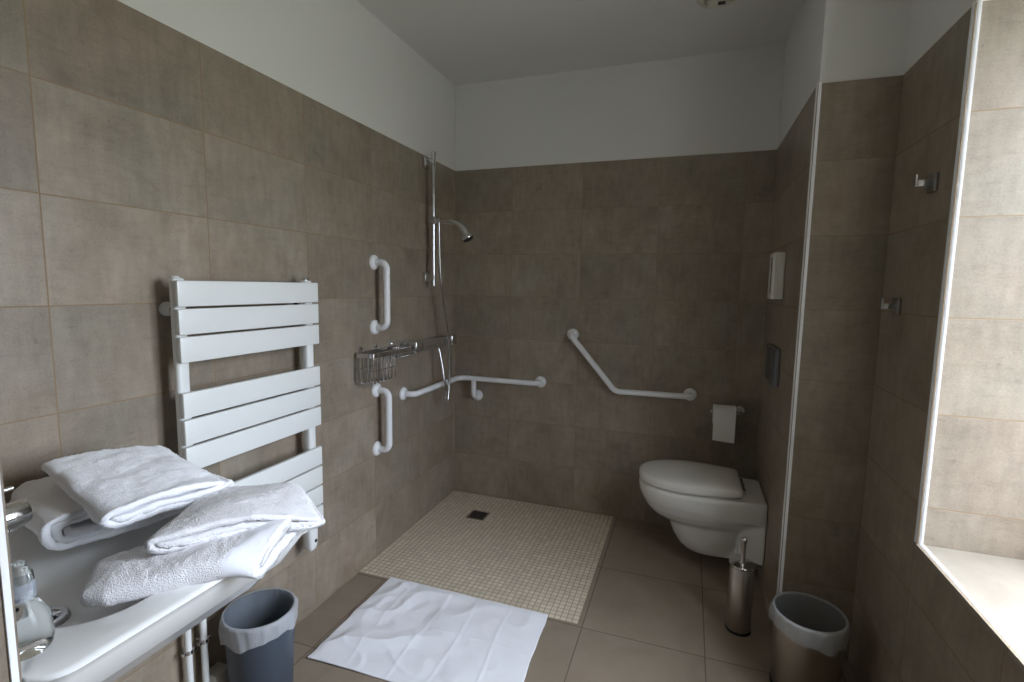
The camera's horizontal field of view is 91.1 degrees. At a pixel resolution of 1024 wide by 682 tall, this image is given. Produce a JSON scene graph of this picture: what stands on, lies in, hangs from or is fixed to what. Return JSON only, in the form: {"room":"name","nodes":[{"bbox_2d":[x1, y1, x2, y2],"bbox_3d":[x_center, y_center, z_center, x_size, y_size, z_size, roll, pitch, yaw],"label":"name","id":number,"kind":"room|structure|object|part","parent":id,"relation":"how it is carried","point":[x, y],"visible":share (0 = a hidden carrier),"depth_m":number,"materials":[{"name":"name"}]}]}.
{"room":"accessible bathroom","nodes":[
{"label":"accessible bathroom","id":0,"kind":"room"},
{"bbox_2d":[0,455,21,681],"bbox_3d":[-1.249,0.030,0.178,0.880,2.502,1.222,3,7,19],"label":"wall","id":1,"kind":"structure","parent":0,"point":[4,664],"depth_m":0.64,"materials":[{"name":"paint"}]},
{"bbox_2d":[0,482,19,681],"bbox_3d":[-0.640,0.237,0.630,0.015,2.013,0.015,3,7,19],"label":"trim","id":2,"kind":"structure","parent":1,"relation":"attached to","point":[4,567],"depth_m":0.64,"materials":[{"name":"white"}]},
{"bbox_2d":[8,516,305,681],"bbox_3d":[-0.796,0.560,1.000,0.597,0.318,0.521,3,7,19],"label":"washbasin","id":3,"kind":"object","parent":1,"relation":"attached to","point":[89,644],"visible":0.31,"depth_m":0.84,"materials":[{"name":"white ceramic"}]},
{"bbox_2d":[4,486,32,532],"bbox_3d":[-0.841,0.329,0.802,0.054,0.182,0.111,3,7,19],"label":"mixer tap","id":4,"kind":"object","parent":3,"relation":"on","point":[19,513],"visible":0.83,"depth_m":0.83,"materials":[{"name":"silver metal"}]},
{"bbox_3d":[-0.838,0.249,0.796,0.012,0.014,0.074,3,7,19],"label":"lever","id":5,"kind":"part","parent":4,"relation":"part of","materials":[{"name":"silver metal"}]},
{"bbox_3d":[-0.836,0.291,0.808,0.043,0.043,0.089,3,7,19],"label":"spout","id":6,"kind":"part","parent":4,"relation":"part of","materials":[{"name":"silver metal"}]},
{"bbox_2d":[11,560,54,661],"bbox_3d":[-0.681,0.370,0.698,0.063,0.128,0.063,3,7,19],"label":"soap bottle","id":7,"kind":"object","parent":3,"relation":"on","point":[34,617],"visible":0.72,"depth_m":0.69,"materials":[{"name":"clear glass"}]},
{"bbox_2d":[10,474,234,550],"bbox_3d":[-0.892,0.344,1.147,0.282,0.091,0.363,4,7,30],"label":"bath towel","id":8,"kind":"object","parent":3,"relation":"on","point":[59,523],"visible":0.29,"depth_m":0.99,"materials":[{"name":"white fabric"}]},
{"bbox_2d":[41,445,229,528],"bbox_3d":[-0.798,0.295,1.084,0.290,0.091,0.251,5,7,31],"label":"bath towel","id":9,"kind":"object","parent":8,"relation":"on","point":[123,486],"visible":0.99,"depth_m":1.03,"materials":[{"name":"white fabric"}]},
{"bbox_2d":[78,508,300,607],"bbox_3d":[-0.555,0.396,0.931,0.374,0.066,0.172,-3,7,-34],"label":"hand towel","id":10,"kind":"object","parent":3,"relation":"on","point":[134,574],"visible":0.86,"depth_m":0.87,"materials":[{"name":"white fabric"}]},
{"bbox_2d":[144,483,324,553],"bbox_3d":[-0.587,0.353,1.051,0.312,0.078,0.231,-4,8,-40],"label":"hand towel","id":11,"kind":"object","parent":10,"relation":"on","point":[227,511],"visible":0.98,"depth_m":0.99,"materials":[{"name":"white fabric"}]},
{"bbox_2d":[0,0,454,681],"bbox_3d":[-0.949,-0.151,1.891,0.300,2.502,2.728,3,7,19],"label":"wall","id":12,"kind":"structure","parent":0,"point":[143,143],"depth_m":1.55,"materials":[{"name":"tile"}]},
{"bbox_2d":[179,629,195,681],"bbox_3d":[-0.963,0.949,1.489,0.051,0.398,0.040,3,7,19],"label":"pipe","id":13,"kind":"object","parent":12,"relation":"attached to","point":[188,649],"visible":0.66,"depth_m":1.48,"materials":[{"name":"white metal"}]},
{"bbox_2d":[195,619,210,681],"bbox_3d":[-0.946,0.944,1.536,0.051,0.398,0.040,3,7,19],"label":"pipe","id":14,"kind":"object","parent":12,"relation":"attached to","point":[203,640],"visible":0.7,"depth_m":1.53,"materials":[{"name":"white metal"}]},
{"bbox_2d":[159,276,323,550],"bbox_3d":[-0.849,0.303,1.652,0.092,1.030,0.538,3,7,19],"label":"towel radiator","id":15,"kind":"object","parent":12,"relation":"attached to","point":[298,309],"visible":0.72,"depth_m":1.57,"materials":[{"name":"white metal"}]},
{"bbox_2d":[369,255,389,333],"bbox_3d":[-0.598,-0.210,2.307,0.084,0.366,0.068,3,7,19],"label":"grab bar","id":16,"kind":"object","parent":12,"relation":"attached to","point":[374,262],"visible":1,"depth_m":2.29,"materials":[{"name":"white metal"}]},
{"bbox_2d":[372,383,391,455],"bbox_3d":[-0.605,0.375,2.377,0.084,0.352,0.068,3,7,19],"label":"grab bar","id":17,"kind":"object","parent":12,"relation":"attached to","point":[377,389],"visible":1,"depth_m":2.36,"materials":[{"name":"white metal"}]},
{"bbox_2d":[354,341,412,384],"bbox_3d":[-0.590,0.095,2.343,0.105,0.162,0.340,3,7,19],"label":"basket","id":18,"kind":"object","parent":12,"relation":"attached to","point":[384,352],"visible":1,"depth_m":2.28,"materials":[{"name":"silver metal"}]},
{"bbox_3d":[-0.558,0.064,2.424,0.101,0.028,0.160,3,7,19],"label":"soap dish","id":19,"kind":"part","parent":18,"relation":"part of","materials":[{"name":"silver metal"}]},
{"bbox_2d":[403,334,455,352],"bbox_3d":[-0.448,0.015,2.741,0.104,0.071,0.463,3,7,19],"label":"shower mixer","id":20,"kind":"object","parent":12,"relation":"attached to","point":[418,346],"visible":0.95,"depth_m":2.66,"materials":[{"name":"silver metal"}]},
{"bbox_3d":[-0.502,0.028,2.554,0.082,0.058,0.075,3,7,19],"label":"control knob","id":21,"kind":"part","parent":20,"relation":"part of","materials":[{"name":"silver metal"}]},
{"bbox_2d":[438,223,450,401],"bbox_3d":[-0.384,-0.146,2.790,0.051,0.993,0.116,5,7,34],"label":"shower hose","id":22,"kind":"object","parent":20,"relation":"attached to","point":[439,243],"visible":1,"depth_m":2.81,"materials":[{"name":"silver metal"}]},
{"bbox_3d":[-0.370,-0.010,2.927,0.082,0.058,0.057,3,7,19],"label":"control knob","id":23,"kind":"part","parent":20,"relation":"part of","materials":[{"name":"silver metal"}]},
{"bbox_2d":[422,151,440,285],"bbox_3d":[-0.428,-0.652,2.698,0.100,0.705,0.044,3,7,19],"label":"shower rail","id":24,"kind":"object","parent":12,"relation":"attached to","point":[426,163],"visible":0.98,"depth_m":2.68,"materials":[{"name":"silver metal"}]},
{"bbox_3d":[-0.421,-0.651,2.696,0.027,0.705,0.027,3,7,19],"label":"rail","id":25,"kind":"part","parent":24,"relation":"part of","materials":[{"name":"silver metal"}]},
{"bbox_2d":[439,219,473,241],"bbox_3d":[-0.295,-0.583,2.648,0.196,0.126,0.066,3,7,19],"label":"shower","id":26,"kind":"object","parent":24,"relation":"attached to","point":[467,236],"visible":1,"depth_m":2.62,"materials":[{"name":"silver metal"}]},
{"bbox_3d":[-0.301,-0.594,2.649,0.183,0.105,0.050,3,7,19],"label":"handle","id":27,"kind":"part","parent":26,"relation":"part of","materials":[{"name":"silver metal"}]},
{"bbox_2d":[399,375,545,399],"bbox_3d":[-0.262,0.300,2.922,0.879,0.183,0.371,-2,7,-28],"label":"grab bar","id":28,"kind":"object","parent":12,"relation":"attached to","point":[540,381],"visible":1,"depth_m":2.97,"materials":[{"name":"white metal"}]},
{"bbox_2d":[293,491,856,681],"bbox_3d":[0.062,1.294,1.244,2.780,0.201,4.150,3,7,19],"label":"floor","id":29,"kind":"structure","parent":0,"point":[654,609],"depth_m":2.21,"materials":[{"name":"tile"}]},
{"bbox_2d":[209,662,228,681],"bbox_3d":[-0.932,1.088,1.593,0.054,0.104,0.056,3,7,19],"label":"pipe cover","id":30,"kind":"object","parent":29,"relation":"on","point":[218,672],"visible":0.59,"depth_m":1.58,"materials":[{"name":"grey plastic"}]},
{"bbox_2d":[218,588,297,681],"bbox_3d":[-0.795,0.988,1.597,0.225,0.302,0.224,3,7,19],"label":"waste bin","id":31,"kind":"object","parent":29,"relation":"on","point":[256,630],"visible":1,"depth_m":1.54,"materials":[{"name":"grey plastic"}]},
{"bbox_2d":[307,577,547,681],"bbox_3d":[-0.282,1.103,1.904,0.762,0.025,0.538,3,7,19],"label":"bath mat","id":32,"kind":"object","parent":29,"relation":"on","point":[405,631],"visible":1,"depth_m":1.87,"materials":[{"name":"white fabric"}]},
{"bbox_2d":[466,510,489,520],"bbox_3d":[-0.197,1.011,2.912,0.104,0.006,0.104,3,7,19],"label":"floor drain","id":33,"kind":"object","parent":29,"relation":"on","point":[477,515],"visible":1,"depth_m":2.91,"materials":[{"name":"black metal"}]},
{"bbox_2d":[725,537,755,636],"bbox_3d":[0.887,0.940,1.948,0.096,0.378,0.096,3,7,19],"label":"toilet brush","id":34,"kind":"object","parent":29,"relation":"on","point":[741,569],"visible":1,"depth_m":1.92,"materials":[{"name":"silver metal"}]},
{"bbox_2d":[726,565,754,633],"bbox_3d":[0.887,0.996,1.954,0.089,0.266,0.089,3,7,19],"label":"canister","id":35,"kind":"object","parent":34,"relation":"attached to","point":[741,577],"depth_m":1.92,"materials":[{"name":"silver metal"}]},
{"bbox_3d":[0.889,0.860,1.939,0.096,0.010,0.096,3,7,19],"label":"lid","id":36,"kind":"part","parent":34,"relation":"part of","materials":[{"name":"silver metal"}]},
{"bbox_3d":[0.890,0.804,1.933,0.024,0.104,0.024,3,7,19],"label":"handle","id":37,"kind":"part","parent":34,"relation":"part of","materials":[{"name":"silver metal"}]},
{"bbox_2d":[768,592,849,681],"bbox_3d":[0.974,1.024,1.666,0.230,0.276,0.228,3,7,19],"label":"waste bin","id":38,"kind":"object","parent":29,"relation":"on","point":[810,634],"visible":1,"depth_m":1.62,"materials":[{"name":"silver metal"}]},
{"bbox_2d":[357,0,802,85],"bbox_3d":[0.106,-1.391,0.953,2.780,0.200,4.150,3,7,19],"label":"ceiling","id":39,"kind":"structure","parent":0,"point":[466,41],"depth_m":2.32,"materials":[{"name":"white paint"}]},
{"bbox_2d":[697,0,734,8],"bbox_3d":[0.832,-1.379,2.034,0.160,0.034,0.160,3,7,19],"label":"ceiling vent","id":40,"kind":"object","parent":39,"relation":"in","point":[708,4],"visible":1,"depth_m":2.05,"materials":[{"name":"beige plastic"}]},
{"bbox_2d":[454,44,785,525],"bbox_3d":[0.535,-0.243,2.970,2.380,2.502,0.300,3,7,19],"label":"wall","id":41,"kind":"structure","parent":0,"point":[626,207],"depth_m":2.80,"materials":[{"name":"tile"}]},
{"bbox_2d":[567,329,696,400],"bbox_3d":[0.644,0.129,2.768,0.720,0.363,0.077,3,7,19],"label":"grab bar","id":42,"kind":"object","parent":41,"relation":"attached to","point":[689,394],"visible":1,"depth_m":2.76,"materials":[{"name":"white metal"}]},
{"bbox_2d":[710,406,744,414],"bbox_3d":[1.123,0.366,2.619,0.175,0.048,0.086,3,7,19],"label":"paper holder","id":43,"kind":"object","parent":41,"relation":"attached to","point":[740,410],"visible":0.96,"depth_m":2.62,"materials":[{"name":"silver metal"}]},
{"bbox_2d":[712,404,735,442],"bbox_3d":[1.093,0.420,2.598,0.105,0.182,0.104,3,7,19],"label":"toilet roll","id":44,"kind":"object","parent":43,"relation":"hanging from","point":[723,416],"visible":0.99,"depth_m":2.56,"materials":[{"name":"white paper"}]},
{"bbox_3d":[1.115,0.366,2.619,0.158,0.022,0.082,3,7,19],"label":"arm","id":45,"kind":"part","parent":43,"relation":"part of","materials":[{"name":"silver metal"}]},
{"bbox_2d":[754,0,911,659],"bbox_3d":[1.308,-0.137,2.099,0.338,2.502,0.842,3,7,19],"label":"wall pillar","id":46,"kind":"structure","parent":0,"point":[857,49],"depth_m":1.75,"materials":[{"name":"tile"}]},
{"bbox_2d":[639,459,767,565],"bbox_3d":[0.892,0.816,2.417,0.558,0.386,0.366,3,7,19],"label":"toilet","id":47,"kind":"object","parent":46,"relation":"attached to","point":[709,508],"visible":1,"depth_m":2.29,"materials":[{"name":"white ceramic"}]},
{"bbox_3d":[0.847,0.644,2.416,0.458,0.046,0.366,3,7,19],"label":"lid","id":48,"kind":"part","parent":47,"relation":"part of","materials":[{"name":"white plastic"}]},
{"bbox_3d":[0.850,0.672,2.417,0.423,0.015,0.324,3,7,19],"label":"seat","id":49,"kind":"part","parent":47,"relation":"part of","materials":[{"name":"white plastic"}]},
{"bbox_2d":[764,344,780,386],"bbox_3d":[1.135,0.102,2.195,0.026,0.158,0.238,3,7,19],"label":"flush plate","id":50,"kind":"object","parent":46,"relation":"attached to","point":[773,354],"visible":1,"depth_m":2.10,"materials":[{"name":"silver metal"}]},
{"bbox_2d":[767,252,785,298],"bbox_3d":[1.126,-0.276,2.141,0.047,0.195,0.113,3,7,19],"label":"dispenser","id":51,"kind":"object","parent":46,"relation":"attached to","point":[777,259],"visible":1,"depth_m":2.09,"materials":[{"name":"white plastic"}]},
{"bbox_2d":[777,82,821,593],"bbox_3d":[1.010,0.138,1.788,0.015,2.013,0.015,3,7,19],"label":"trim","id":52,"kind":"structure","parent":46,"relation":"attached to","point":[819,83],"depth_m":1.77,"materials":[{"name":"white"}]},
{"bbox_2d":[848,0,1023,681],"bbox_3d":[1.010,0.053,0.305,0.500,2.502,2.958,3,7,19],"label":"wall","id":53,"kind":"structure","parent":0,"point":[908,624],"depth_m":1.29,"materials":[{"name":"tile"}]},
{"bbox_2d":[879,298,901,314],"bbox_3d":[1.164,-0.107,1.552,0.047,0.048,0.048,3,7,19],"label":"robe hook","id":54,"kind":"object","parent":53,"relation":"attached to","point":[895,306],"visible":1,"depth_m":1.54,"materials":[{"name":"silver metal"}]},
{"bbox_3d":[1.181,-0.106,1.546,0.010,0.048,0.048,3,7,19],"label":"plate","id":55,"kind":"part","parent":54,"relation":"part of","materials":[{"name":"silver metal"}]},
{"bbox_2d":[912,172,938,193],"bbox_3d":[1.114,-0.426,1.359,0.047,0.048,0.048,3,7,19],"label":"robe hook","id":56,"kind":"object","parent":53,"relation":"attached to","point":[931,183],"visible":1,"depth_m":1.35,"materials":[{"name":"silver metal"}]},
{"bbox_3d":[1.131,-0.425,1.353,0.010,0.048,0.048,3,7,19],"label":"plate","id":57,"kind":"part","parent":56,"relation":"part of","materials":[{"name":"silver metal"}]},
{"bbox_2d":[914,0,982,543],"bbox_3d":[1.096,-0.135,1.268,0.015,1.356,0.015,3,7,19],"label":"trim","id":58,"kind":"structure","parent":53,"relation":"attached to","point":[979,2],"depth_m":1.26,"materials":[{"name":"white"}]},
{"bbox_2d":[915,544,1023,660],"bbox_3d":[0.922,0.591,0.881,0.015,0.015,0.977,3,7,19],"label":"trim","id":59,"kind":"structure","parent":53,"relation":"attached to","point":[989,619],"depth_m":1.07,"materials":[{"name":"white"}]},
{"bbox_2d":[916,544,1023,670],"bbox_3d":[1.123,0.604,0.810,0.444,0.012,0.975,3,7,19],"label":"window sill","id":60,"kind":"structure","parent":53,"relation":"attached to","point":[996,583],"depth_m":1.15,"materials":[{"name":"stone"}]}
]}

